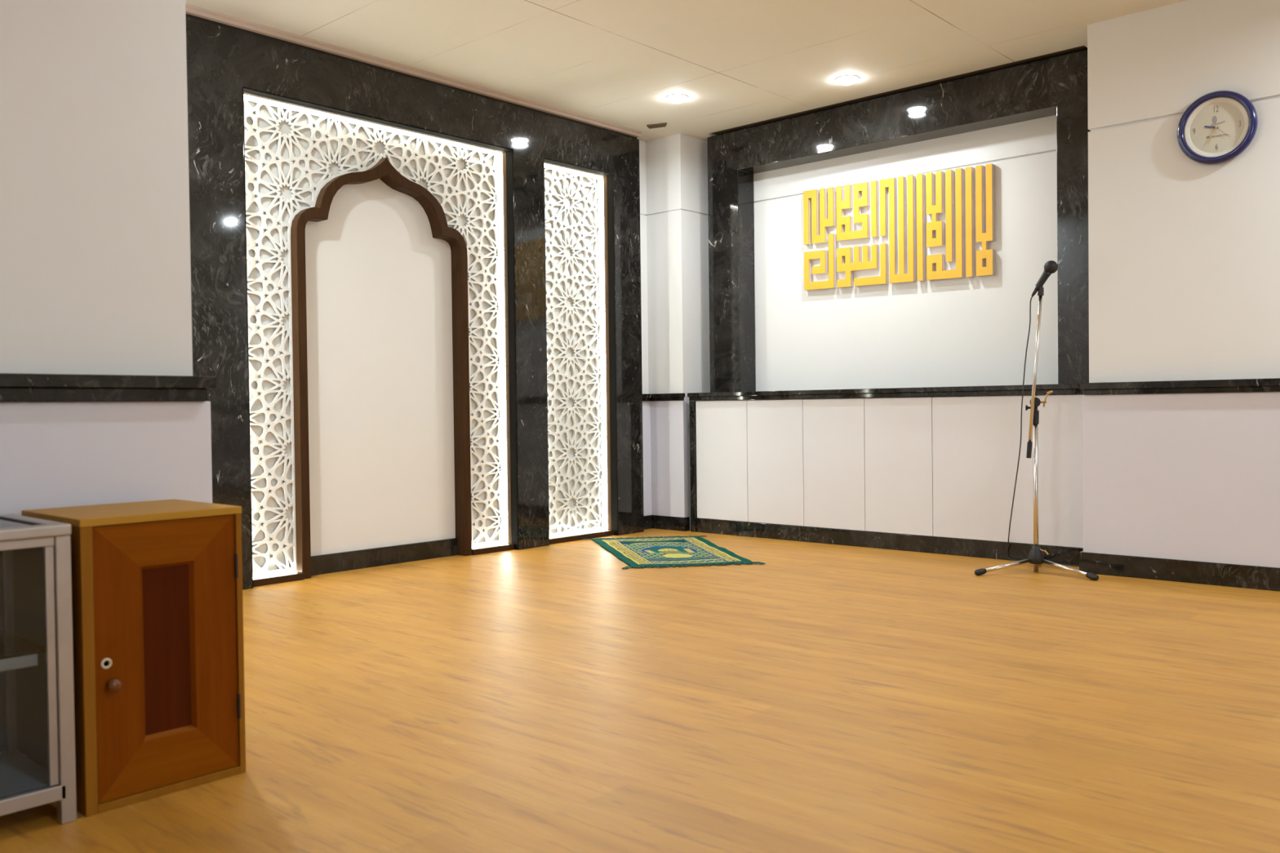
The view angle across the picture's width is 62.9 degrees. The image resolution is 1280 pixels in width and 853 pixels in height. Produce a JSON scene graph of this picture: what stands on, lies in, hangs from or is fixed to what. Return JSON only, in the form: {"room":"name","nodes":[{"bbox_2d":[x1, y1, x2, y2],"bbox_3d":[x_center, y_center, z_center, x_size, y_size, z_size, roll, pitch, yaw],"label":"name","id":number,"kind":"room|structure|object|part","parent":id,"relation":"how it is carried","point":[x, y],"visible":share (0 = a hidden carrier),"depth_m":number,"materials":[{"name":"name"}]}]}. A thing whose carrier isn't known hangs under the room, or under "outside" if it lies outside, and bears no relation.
{"room":"mosque","nodes":[
{"label":"mosque","id":0,"kind":"room"},
{"bbox_2d":[0,0,192,376],"bbox_3d":[-3.674,-0.537,2.195,2.500,2.885,4.368,0,1,42],"label":"wall","id":1,"kind":"structure","parent":0,"point":[95,268],"depth_m":2.79,"materials":[{"name":"white paint"}]},
{"bbox_2d":[0,401,212,757],"bbox_3d":[-3.468,0.439,2.057,2.095,0.934,4.398,0,1,42],"label":"wall","id":2,"kind":"structure","parent":1,"relation":"attached to","point":[53,454],"depth_m":2.76,"materials":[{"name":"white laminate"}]},
{"bbox_2d":[0,373,217,402],"bbox_3d":[-2.696,-0.060,1.348,0.088,0.070,4.397,0,1,42],"label":"stone ledge","id":3,"kind":"object","parent":2,"relation":"attached to","point":[14,387],"visible":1,"depth_m":2.73,"materials":[{"name":"black stone"}]},
{"bbox_2d":[0,528,1279,852],"bbox_3d":[0.478,0.910,1.917,9.050,0.100,9.450,0,1,42],"label":"floor","id":4,"kind":"structure","parent":0,"point":[560,697],"depth_m":3.04,"materials":[{"name":"brown wood"}]},
{"bbox_2d":[0,514,76,824],"bbox_3d":[-1.697,0.554,2.096,0.376,0.660,0.921,0,1,42],"label":"display case","id":5,"kind":"object","parent":4,"relation":"on","point":[37,695],"visible":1,"depth_m":2.31,"materials":[{"name":"metal"}]},
{"bbox_3d":[-1.528,0.557,2.541,0.031,0.634,0.031,0,1,42],"label":"post","id":6,"kind":"part","parent":5,"relation":"part of","materials":[{"name":"metal"}]},
{"bbox_3d":[-1.703,0.231,2.091,0.304,0.006,0.851,0,1,42],"label":"glass","id":7,"kind":"part","parent":5,"relation":"part of","materials":[{"name":"white"}]},
{"bbox_3d":[-1.607,0.521,1.995,0.020,0.026,0.830,0,1,42],"label":"shelf rail","id":8,"kind":"part","parent":5,"relation":"part of","materials":[{"name":"metal"}]},
{"bbox_3d":[-1.700,0.503,2.095,0.300,0.006,0.854,0,1,42],"label":"shelf glass","id":9,"kind":"part","parent":5,"relation":"part of","materials":[{"name":"white"}]},
{"bbox_3d":[-1.703,0.805,2.107,0.329,0.014,0.897,0,1,42],"label":"board","id":10,"kind":"part","parent":5,"relation":"part of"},
{"bbox_3d":[-1.577,0.534,1.975,0.004,0.525,0.835,0,1,42],"label":"glass","id":11,"kind":"part","parent":5,"relation":"part of","materials":[{"name":"white"}]},
{"bbox_3d":[-1.575,0.260,1.977,0.018,0.020,0.857,0,1,42],"label":"rail","id":12,"kind":"part","parent":5,"relation":"part of","materials":[{"name":"metal"}]},
{"bbox_3d":[-1.398,0.514,2.430,0.310,0.544,0.004,0,1,42],"label":"glass","id":13,"kind":"part","parent":5,"relation":"part of","materials":[{"name":"glass"}]},
{"bbox_3d":[-1.565,0.814,1.991,0.030,0.032,0.868,0,1,42],"label":"rail","id":14,"kind":"part","parent":5,"relation":"part of","materials":[{"name":"metal"}]},
{"bbox_3d":[-1.700,0.237,2.091,0.376,0.026,0.921,0,1,42],"label":"frame","id":15,"kind":"part","parent":5,"relation":"part of","materials":[{"name":"metal"}]},
{"bbox_3d":[-1.275,0.558,2.313,0.031,0.634,0.031,0,1,42],"label":"post","id":16,"kind":"part","parent":5,"relation":"part of","materials":[{"name":"metal"}]},
{"bbox_2d":[21,498,245,817],"bbox_3d":[-1.244,0.536,2.587,0.402,0.667,0.379,0,1,42],"label":"base cabinet","id":17,"kind":"object","parent":4,"relation":"on","point":[157,605],"visible":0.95,"depth_m":2.47,"materials":[{"name":"brown wood"}]},
{"bbox_3d":[-1.193,0.586,2.369,0.034,0.031,0.031,0,1,42],"label":"knob","id":18,"kind":"part","parent":17,"relation":"part of","materials":[{"name":"brown wood"}]},
{"bbox_3d":[-1.123,0.536,2.486,0.018,0.626,0.332,0,1,42],"label":"door","id":19,"kind":"part","parent":17,"relation":"part of","materials":[{"name":"brown wood"}]},
{"bbox_3d":[-1.128,0.528,2.490,0.009,0.403,0.122,0,1,42],"label":"door panel","id":20,"kind":"part","parent":17,"relation":"part of","materials":[{"name":"brown wood"}]},
{"bbox_2d":[582,535,765,569],"bbox_3d":[0.160,0.775,6.566,0.867,0.012,1.422,-1,1,-11],"label":"rug","id":21,"kind":"object","parent":4,"relation":"on","point":[649,552],"visible":1,"depth_m":6.45,"materials":[{"name":"green fabric"}]},
{"bbox_2d":[688,394,1084,565],"bbox_3d":[1.541,0.289,6.760,2.825,0.946,0.389,0,1,42],"label":"wall panel","id":22,"kind":"object","parent":4,"relation":"on","point":[936,474],"visible":0.84,"depth_m":6.48,"materials":[{"name":"white laminate"}]},
{"bbox_3d":[0.507,0.285,7.690,0.044,0.946,0.389,0,1,42],"label":"panel","id":23,"kind":"part","parent":22,"relation":"part of","materials":[{"name":"black stone"}]},
{"bbox_3d":[0.580,0.239,7.393,0.451,0.841,0.019,0,1,42],"label":"door","id":24,"kind":"part","parent":22,"relation":"part of","materials":[{"name":"white laminate"}]},
{"bbox_3d":[0.918,0.240,7.088,0.453,0.841,0.019,0,1,42],"label":"door","id":25,"kind":"part","parent":22,"relation":"part of","materials":[{"name":"white laminate"}]},
{"bbox_3d":[1.258,0.241,6.782,0.456,0.841,0.019,0,1,42],"label":"door","id":26,"kind":"part","parent":22,"relation":"part of","materials":[{"name":"white laminate"}]},
{"bbox_2d":[687,383,1084,400],"bbox_3d":[1.528,-0.213,6.745,2.833,0.057,0.405,0,1,42],"label":"stone ledge","id":27,"kind":"object","parent":22,"relation":"on","point":[1061,388],"visible":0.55,"depth_m":6.47,"materials":[{"name":"black stone"}]},
{"bbox_2d":[706,49,1090,392],"bbox_3d":[1.578,-1.178,6.817,2.725,1.868,0.191,0,1,42],"label":"marble surround","id":28,"kind":"object","parent":27,"relation":"on","point":[1057,86],"visible":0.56,"depth_m":6.64,"materials":[{"name":"black stone"}]},
{"bbox_3d":[1.600,0.243,6.474,0.458,0.841,0.019,0,1,42],"label":"door","id":29,"kind":"part","parent":22,"relation":"part of","materials":[{"name":"white laminate"}]},
{"bbox_3d":[2.123,0.245,6.004,0.943,0.841,0.019,0,1,42],"label":"door","id":30,"kind":"part","parent":22,"relation":"part of","materials":[{"name":"white laminate"}]},
{"bbox_2d":[974,275,1098,580],"bbox_3d":[2.151,-0.010,5.508,0.557,1.575,0.619,0,1,42],"label":"microphone stand","id":31,"kind":"object","parent":4,"relation":"on","point":[1036,557],"visible":1,"depth_m":5.52,"materials":[{"name":"silver metal"}]},
{"bbox_3d":[1.940,0.735,5.522,0.292,0.066,0.021,-1,1,-14],"label":"leg","id":32,"kind":"part","parent":31,"relation":"part of","materials":[{"name":"silver metal"}]},
{"bbox_3d":[2.071,-0.100,5.561,0.039,0.029,0.029,0,1,21],"label":"wing knob","id":33,"kind":"part","parent":31,"relation":"part of","materials":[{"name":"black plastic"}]},
{"bbox_2d":[1037,285,1044,295],"bbox_3d":[2.107,-0.719,5.500,0.031,0.062,0.031,0,1,42],"label":"clip","id":34,"kind":"object","parent":31,"relation":"attached to","point":[1041,291],"depth_m":5.49,"materials":[{"name":"black plastic"}]},
{"bbox_2d":[1031,260,1057,296],"bbox_3d":[2.132,-0.777,5.498,0.126,0.185,0.074,0,1,42],"label":"microphone","id":35,"kind":"object","parent":31,"relation":"attached to","point":[1051,267],"visible":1,"depth_m":5.46,"materials":[{"name":"black plastic"}]},
{"bbox_2d":[1006,296,1079,566],"bbox_3d":[2.131,0.037,5.708,0.431,1.474,0.383,0,1,42],"label":"microphone cable","id":36,"kind":"object","parent":35,"relation":"hanging from","point":[1032,296],"visible":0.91,"depth_m":5.55,"materials":[{"name":"black rubber"}]},
{"bbox_2d":[1044,260,1057,273],"bbox_3d":[2.154,-0.835,5.480,0.069,0.070,0.070,0,1,42],"label":"grille","id":37,"kind":"object","parent":35,"relation":"attached to","point":[1051,266],"depth_m":5.46,"materials":[{"name":"black metal"}]},
{"bbox_3d":[2.145,-0.146,5.521,0.068,0.088,0.012,0,1,21],"label":"lever","id":38,"kind":"part","parent":31,"relation":"part of","materials":[{"name":"gold metal"}]},
{"bbox_3d":[2.204,0.734,5.424,0.021,0.066,0.284,-1,1,-34],"label":"leg","id":39,"kind":"part","parent":31,"relation":"part of","materials":[{"name":"silver metal"}]},
{"bbox_2d":[639,140,651,515],"bbox_3d":[-1.509,-0.635,6.254,0.285,2.885,4.700,0,1,42],"label":"wall","id":40,"kind":"structure","parent":0,"point":[642,144],"depth_m":7.78,"materials":[{"name":"white paint"}]},
{"bbox_2d":[290,157,471,578],"bbox_3d":[-1.481,-0.370,6.070,0.102,2.361,1.158,0,1,42],"label":"niche","id":41,"kind":"object","parent":40,"relation":"attached to","point":[380,304],"visible":0.98,"depth_m":6.08,"materials":[{"name":"white paint"}]},
{"bbox_3d":[-1.492,0.757,6.113,0.022,0.106,1.051,0,1,42],"label":"niche baseboard","id":42,"kind":"part","parent":41,"relation":"part of","materials":[{"name":"black stone"}]},
{"bbox_2d":[185,3,641,138],"bbox_3d":[-1.499,-2.057,6.002,0.228,0.033,4.260,0,1,42],"label":"trim","id":43,"kind":"structure","parent":40,"relation":"attached to","point":[190,9],"depth_m":5.94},
{"bbox_2d":[185,15,644,589],"bbox_3d":[-1.198,-0.617,6.342,0.157,2.838,3.446,0,1,42],"label":"marble surround","id":44,"kind":"object","parent":40,"relation":"attached to","point":[222,60],"visible":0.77,"depth_m":5.94,"materials":[{"name":"black stone"}]},
{"bbox_2d":[242,87,518,588],"bbox_3d":[-1.453,-0.467,6.055,0.146,2.556,1.806,0,1,42],"label":"lattice panel","id":45,"kind":"object","parent":44,"relation":"attached to","point":[293,148],"visible":0.91,"depth_m":5.86,"materials":[{"name":"white laminate"}]},
{"bbox_3d":[-1.948,0.809,5.537,0.111,0.035,0.308,0,1,42],"label":"sill","id":46,"kind":"part","parent":45,"relation":"part of","materials":[{"name":"brown laminate"}]},
{"bbox_3d":[-0.960,0.777,6.635,0.111,0.035,0.327,0,1,42],"label":"sill","id":47,"kind":"part","parent":45,"relation":"part of","materials":[{"name":"brown laminate"}]},
{"bbox_2d":[543,157,617,544],"bbox_3d":[-0.448,-0.495,7.172,0.146,2.548,0.665,0,1,42],"label":"lattice panel","id":48,"kind":"object","parent":44,"relation":"attached to","point":[580,242],"visible":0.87,"depth_m":7.28,"materials":[{"name":"white laminate"}]},
{"bbox_3d":[-0.445,0.761,7.206,0.111,0.035,0.654,0,1,42],"label":"sill","id":49,"kind":"part","parent":48,"relation":"part of","materials":[{"name":"brown laminate"}]},
{"bbox_2d":[645,133,710,529],"bbox_3d":[0.283,-0.688,8.012,0.595,2.885,0.587,0,1,42],"label":"wall column","id":50,"kind":"structure","parent":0,"point":[677,165],"depth_m":7.70,"materials":[{"name":"white paint"}]},
{"bbox_2d":[642,393,684,401],"bbox_3d":[0.125,-0.213,7.628,0.354,0.054,0.214,0,1,42],"label":"stone ledge","id":51,"kind":"object","parent":50,"relation":"attached to","point":[654,397],"visible":0.8,"depth_m":7.69,"materials":[{"name":"black stone"}]},
{"bbox_2d":[650,400,688,517],"bbox_3d":[0.207,0.286,7.732,0.342,0.950,0.047,0,1,42],"label":"wall","id":52,"kind":"structure","parent":50,"relation":"attached to","point":[668,419],"depth_m":7.69,"materials":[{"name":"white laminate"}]},
{"bbox_2d":[644,515,689,531],"bbox_3d":[0.128,0.714,7.645,0.362,0.100,0.300,0,1,42],"label":"baseboard","id":53,"kind":"structure","parent":52,"relation":"attached to","point":[655,522],"depth_m":7.71,"materials":[{"name":"black stone"}]},
{"bbox_2d":[185,0,1186,141],"bbox_3d":[0.442,-2.074,1.865,9.050,0.100,9.450,0,1,42],"label":"ceiling","id":54,"kind":"structure","parent":0,"point":[737,63],"depth_m":5.68,"materials":[{"name":"white paint"}]},
{"bbox_2d":[646,122,666,128],"bbox_3d":[0.127,-2.111,7.336,0.155,0.010,0.072,0,1,21],"label":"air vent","id":55,"kind":"object","parent":54,"relation":"attached to","point":[657,125],"visible":1,"depth_m":7.32,"materials":[{"name":"grey metal"}]},
{"bbox_2d":[666,93,688,103],"bbox_3d":[0.237,-2.090,6.686,0.144,0.034,0.144,0,1,42],"label":"recessed light","id":56,"kind":"object","parent":54,"relation":"in","point":[673,98],"visible":1,"depth_m":6.65,"materials":[{"name":"white"}]},
{"bbox_2d":[835,75,859,84],"bbox_3d":[1.259,-2.096,6.348,0.144,0.034,0.144,0,1,42],"label":"recessed light","id":57,"kind":"object","parent":54,"relation":"in","point":[844,79],"visible":1,"depth_m":6.31,"materials":[{"name":"white"}]},
{"bbox_2d":[743,115,1077,400],"bbox_3d":[1.712,-0.737,6.979,3.200,2.985,0.208,0,1,42],"label":"wall","id":58,"kind":"structure","parent":0,"point":[973,331],"depth_m":6.76,"materials":[{"name":"white paint"}]},
{"bbox_2d":[803,163,995,290],"bbox_3d":[1.657,-1.283,6.845,1.356,0.708,0.038,0,1,42],"label":"wall sign","id":59,"kind":"object","parent":58,"relation":"attached to","point":[820,206],"visible":1,"depth_m":6.79,"materials":[{"name":"yellow plastic"}]},
{"bbox_2d":[711,45,1087,135],"bbox_3d":[1.625,-2.177,6.862,2.660,0.080,0.438,0,1,42],"label":"trim","id":60,"kind":"structure","parent":58,"relation":"attached to","point":[1082,47],"depth_m":6.58,"materials":[{"name":"black stone"}]},
{"bbox_2d":[1082,391,1279,568],"bbox_3d":[4.618,0.305,3.902,5.558,0.940,0.636,0,1,42],"label":"wall","id":61,"kind":"structure","parent":0,"point":[1188,477],"depth_m":5.20,"materials":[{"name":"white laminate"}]},
{"bbox_2d":[1079,551,1279,591],"bbox_3d":[4.412,0.726,3.688,5.575,0.110,0.048,0,1,42],"label":"baseboard","id":62,"kind":"structure","parent":61,"relation":"attached to","point":[1255,577],"depth_m":5.20,"materials":[{"name":"black stone"}]},
{"bbox_2d":[1087,0,1279,395],"bbox_3d":[4.673,-0.919,3.942,5.535,2.385,0.750,0,1,42],"label":"wall pier","id":63,"kind":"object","parent":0,"point":[1184,253],"visible":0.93,"depth_m":5.21,"materials":[{"name":"white paint"}]},
{"bbox_2d":[1080,377,1279,395],"bbox_3d":[4.399,-0.190,3.661,5.562,0.062,0.066,0,1,42],"label":"stone ledge","id":64,"kind":"object","parent":63,"relation":"attached to","point":[1242,385],"visible":1,"depth_m":5.17,"materials":[{"name":"black stone"}]},
{"bbox_2d":[1177,90,1257,164],"bbox_3d":[2.800,-1.451,5.077,0.351,0.351,0.047,0,1,42],"label":"wall clock","id":65,"kind":"object","parent":63,"relation":"attached to","point":[1217,126],"visible":1,"depth_m":5.07,"materials":[{"name":"blue plastic"}]}
]}

